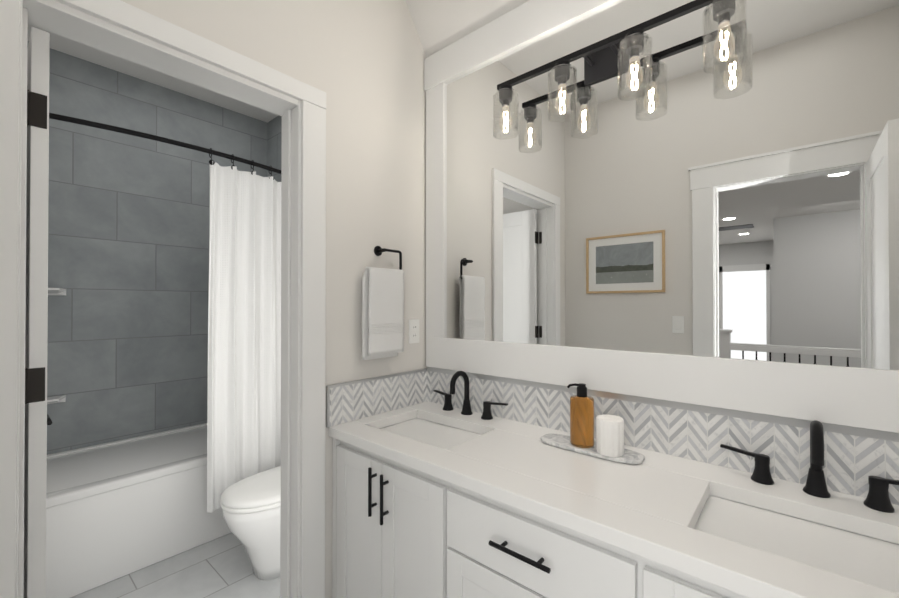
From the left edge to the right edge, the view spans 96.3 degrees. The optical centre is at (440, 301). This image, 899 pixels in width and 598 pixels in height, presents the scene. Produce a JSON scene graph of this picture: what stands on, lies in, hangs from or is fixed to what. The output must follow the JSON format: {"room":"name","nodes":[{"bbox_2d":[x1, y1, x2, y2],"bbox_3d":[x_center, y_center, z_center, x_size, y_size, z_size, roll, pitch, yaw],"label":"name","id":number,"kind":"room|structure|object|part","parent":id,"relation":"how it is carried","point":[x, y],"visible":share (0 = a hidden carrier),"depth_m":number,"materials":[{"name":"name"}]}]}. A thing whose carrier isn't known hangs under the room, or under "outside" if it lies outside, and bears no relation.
{"room":"bathroom","nodes":[
{"label":"bathroom","id":0,"kind":"room"},
{"bbox_2d":[28,24,278,122],"bbox_3d":[-0.619,-1.557,1.499,3.970,0.100,1.960,0,-1,42],"label":"ceiling","id":1,"kind":"structure","parent":0,"point":[90,54],"depth_m":2.67,"materials":[{"name":"white paint"}]},
{"bbox_2d":[71,533,279,597],"bbox_3d":[-1.243,1.437,2.131,1.930,0.080,1.570,0,-1,42],"label":"floor","id":2,"kind":"structure","parent":0,"point":[220,567],"depth_m":2.02,"materials":[{"name":"tile"}]},
{"bbox_2d":[46,423,231,597],"bbox_3d":[-1.678,1.150,2.512,0.753,0.500,1.554,0,-1,42],"label":"bathtub","id":3,"kind":"object","parent":2,"relation":"on","point":[117,509],"visible":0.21,"depth_m":2.11,"materials":[{"name":"white ceramic"}]},
{"bbox_2d":[220,466,280,579],"bbox_3d":[-0.779,0.995,2.228,0.390,0.806,0.794,0,-1,42],"label":"toilet","id":4,"kind":"object","parent":2,"relation":"on","point":[250,505],"visible":0.25,"depth_m":1.97,"materials":[{"name":"white ceramic"}]},
{"bbox_3d":[-0.818,0.974,2.184,0.382,0.059,0.677,0,-1,42],"label":"seat","id":5,"kind":"part","parent":4,"relation":"part of","materials":[{"name":"white plastic"}]},
{"bbox_3d":[-0.789,1.201,2.215,0.366,0.393,0.750,0,-1,42],"label":"bowl","id":6,"kind":"part","parent":4,"relation":"part of","materials":[{"name":"white ceramic"}]},
{"bbox_2d":[121,0,426,597],"bbox_3d":[-0.616,-0.057,1.485,0.120,2.900,1.960,0,-1,42],"label":"wall","id":7,"kind":"structure","parent":0,"point":[360,63],"depth_m":1.69,"materials":[{"name":"white paint"}]},
{"bbox_2d":[23,27,51,597],"bbox_3d":[-1.316,0.327,1.288,0.762,2.105,0.140,0,-1,42],"label":"room door","id":8,"kind":"structure","parent":7,"relation":"in","point":[38,420],"depth_m":1.07,"materials":[{"name":"white wood"}]},
{"bbox_3d":[-1.516,0.443,1.466,0.145,0.060,0.140,0,-1,42],"label":"lever","id":9,"kind":"part","parent":8,"relation":"part of","materials":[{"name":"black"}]},
{"bbox_2d":[0,0,325,597],"bbox_3d":[-0.801,0.284,1.272,0.158,2.215,0.905,0,-1,42],"label":"door frame","id":10,"kind":"structure","parent":7,"relation":"attached to","point":[123,30],"depth_m":1.35,"materials":[{"name":"white wood"}]},
{"bbox_2d":[330,371,426,426],"bbox_3d":[-0.251,0.418,1.796,0.010,0.151,0.566,0,-1,42],"label":"backsplash","id":11,"kind":"structure","parent":7,"relation":"attached to","point":[351,402],"depth_m":1.75,"materials":[{"name":"white tile"}]},
{"bbox_2d":[362,246,403,359],"bbox_3d":[-0.254,0.000,1.747,0.072,0.489,0.207,0,-1,42],"label":"towel ring","id":12,"kind":"object","parent":7,"relation":"attached to","point":[382,312],"visible":1,"depth_m":1.71,"materials":[{"name":"black"}]},
{"bbox_2d":[409,319,418,343],"bbox_3d":[-0.125,0.144,1.941,0.006,0.115,0.070,0,-1,42],"label":"electrical outlet plate","id":13,"kind":"object","parent":7,"relation":"attached to","point":[413,330],"visible":1,"depth_m":1.94,"materials":[{"name":"white plastic"}]},
{"bbox_2d":[406,0,528,56],"bbox_3d":[0.540,-1.368,1.351,1.800,0.280,0.200,0,-1,42],"label":"ceiling slope","id":14,"kind":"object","parent":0,"point":[440,25],"visible":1,"depth_m":1.85,"materials":[{"name":"white paint"}]},
{"bbox_2d":[427,371,898,504],"bbox_3d":[0.608,0.416,1.407,1.790,0.151,0.010,0,-1,42],"label":"backsplash","id":15,"kind":"structure","parent":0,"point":[852,463],"depth_m":1.22,"materials":[{"name":"white tile"}]},
{"bbox_3d":[0.030,1.427,0.755,1.800,0.080,1.740,0,-1,42],"label":"floor","id":16,"kind":"structure","parent":0,"visible":0},
{"bbox_2d":[328,435,759,597],"bbox_3d":[0.413,0.960,1.191,1.792,0.860,0.579,0,-1,42],"label":"bathroom vanity","id":17,"kind":"object","parent":16,"relation":"on","point":[447,499],"depth_m":1.17,"materials":[{"name":"white wood"}]},
{"bbox_2d":[329,401,898,597],"bbox_3d":[0.419,0.509,1.200,1.796,0.038,0.564,0,-1,42],"label":"countertop","id":18,"kind":"structure","parent":17,"relation":"on","point":[651,506],"depth_m":1.03,"materials":[{"name":"white stone"}]},
{"bbox_2d":[380,415,483,446],"bbox_3d":[-0.045,0.608,1.589,0.474,0.178,0.344,0,-1,42],"label":"sink","id":19,"kind":"object","parent":18,"relation":"in","point":[436,431],"depth_m":1.66,"materials":[{"name":"white ceramic"}]},
{"bbox_2d":[434,371,507,418],"bbox_3d":[0.089,0.397,1.742,0.406,0.194,0.136,0,-1,42],"label":"faucet","id":20,"kind":"object","parent":18,"relation":"on","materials":[{"name":"black metal"}]},
{"bbox_2d":[541,434,644,463],"bbox_3d":[0.493,0.484,1.333,0.330,0.013,0.116,0,-1,42],"label":"marble tray","id":21,"kind":"object","parent":18,"relation":"on","point":[561,441],"visible":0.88,"depth_m":1.29,"materials":[{"name":"white stone"}]},
{"bbox_2d":[567,383,593,447],"bbox_3d":[0.472,0.376,1.347,0.081,0.202,0.076,0,-1,42],"label":"soap dispenser","id":22,"kind":"object","parent":21,"relation":"on","point":[581,419],"visible":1,"depth_m":1.31,"materials":[{"name":"orange glass"}]},
{"bbox_2d":[596,414,623,456],"bbox_3d":[0.535,0.422,1.270,0.080,0.110,0.082,0,-1,42],"label":"candle","id":23,"kind":"object","parent":21,"relation":"on","point":[609,435],"visible":1,"depth_m":1.24,"materials":[{"name":"white wax"}]},
{"bbox_2d":[696,491,898,590],"bbox_3d":[0.797,0.603,0.843,0.474,0.178,0.344,0,-1,42],"label":"sink","id":24,"kind":"object","parent":18,"relation":"in","point":[873,556],"depth_m":0.90,"materials":[{"name":"white ceramic"}]},
{"bbox_2d":[720,420,898,514],"bbox_3d":[0.931,0.392,0.995,0.406,0.194,0.136,0,-1,42],"label":"faucet","id":25,"kind":"object","parent":18,"relation":"on","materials":[{"name":"black metal"}]},
{"bbox_3d":[-2.010,-0.048,2.822,0.120,2.900,1.810,0,-1,42],"label":"wall","id":26,"kind":"structure","parent":0,"visible":0},
{"bbox_2d":[27,41,266,454],"bbox_3d":[-1.961,-0.278,2.780,0.010,2.439,1.570,0,-1,42],"label":"wall tile","id":27,"kind":"structure","parent":26,"relation":"attached to","point":[128,259],"depth_m":2.66,"materials":[{"name":"grey tile"}]},
{"bbox_3d":[-0.727,-0.048,2.814,1.810,2.900,0.120,0,-1,42],"label":"wall","id":28,"kind":"structure","parent":0,"visible":0},
{"bbox_2d":[267,116,281,181],"bbox_3d":[-1.145,-0.276,3.098,0.790,2.439,0.010,0,-1,42],"label":"wall tile","id":29,"kind":"structure","parent":28,"relation":"attached to","point":[274,136],"depth_m":3.28,"materials":[{"name":"grey tile"}]},
{"bbox_3d":[-1.849,-0.057,1.549,1.810,2.900,0.120,0,-1,42],"label":"wall","id":30,"kind":"structure","parent":0,"visible":0},
{"bbox_2d":[49,113,280,512],"bbox_3d":[-1.312,0.147,2.195,0.187,1.978,1.559,0,-1,42],"label":"shower curtain","id":31,"kind":"object","parent":30,"relation":"attached to","point":[244,383],"visible":0.65,"depth_m":2.33,"materials":[{"name":"white fabric"}]},
{"bbox_3d":[-1.320,-0.812,2.209,0.166,0.060,1.559,0,-1,42],"label":"rod","id":32,"kind":"part","parent":31,"relation":"part of","materials":[{"name":"black metal"}]},
{"bbox_3d":[0.692,-0.058,1.422,1.920,2.900,0.120,0,-1,42],"label":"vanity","id":33,"kind":"object","parent":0,"visible":0},
{"bbox_2d":[326,367,898,441],"bbox_3d":[0.416,0.403,1.198,1.800,0.174,0.576,0,-1,42],"label":"trim","id":34,"kind":"structure","parent":33,"relation":"attached to","point":[863,432],"depth_m":1.29,"materials":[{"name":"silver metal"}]},
{"bbox_2d":[424,0,898,432],"bbox_3d":[0.598,-0.445,1.411,1.786,1.524,0.026,0,-1,42],"label":"vanity mirror","id":35,"kind":"object","parent":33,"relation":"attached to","point":[688,229],"visible":1,"depth_m":1.27,"materials":[{"name":"white mirror"}]},
{"bbox_2d":[493,0,746,139],"bbox_3d":[0.540,-0.790,1.373,0.809,0.261,0.147,0,-1,42],"label":"sconce","id":36,"kind":"object","parent":35,"relation":"attached to","point":[605,58],"visible":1,"depth_m":1.30,"materials":[{"name":"black"}]}
]}

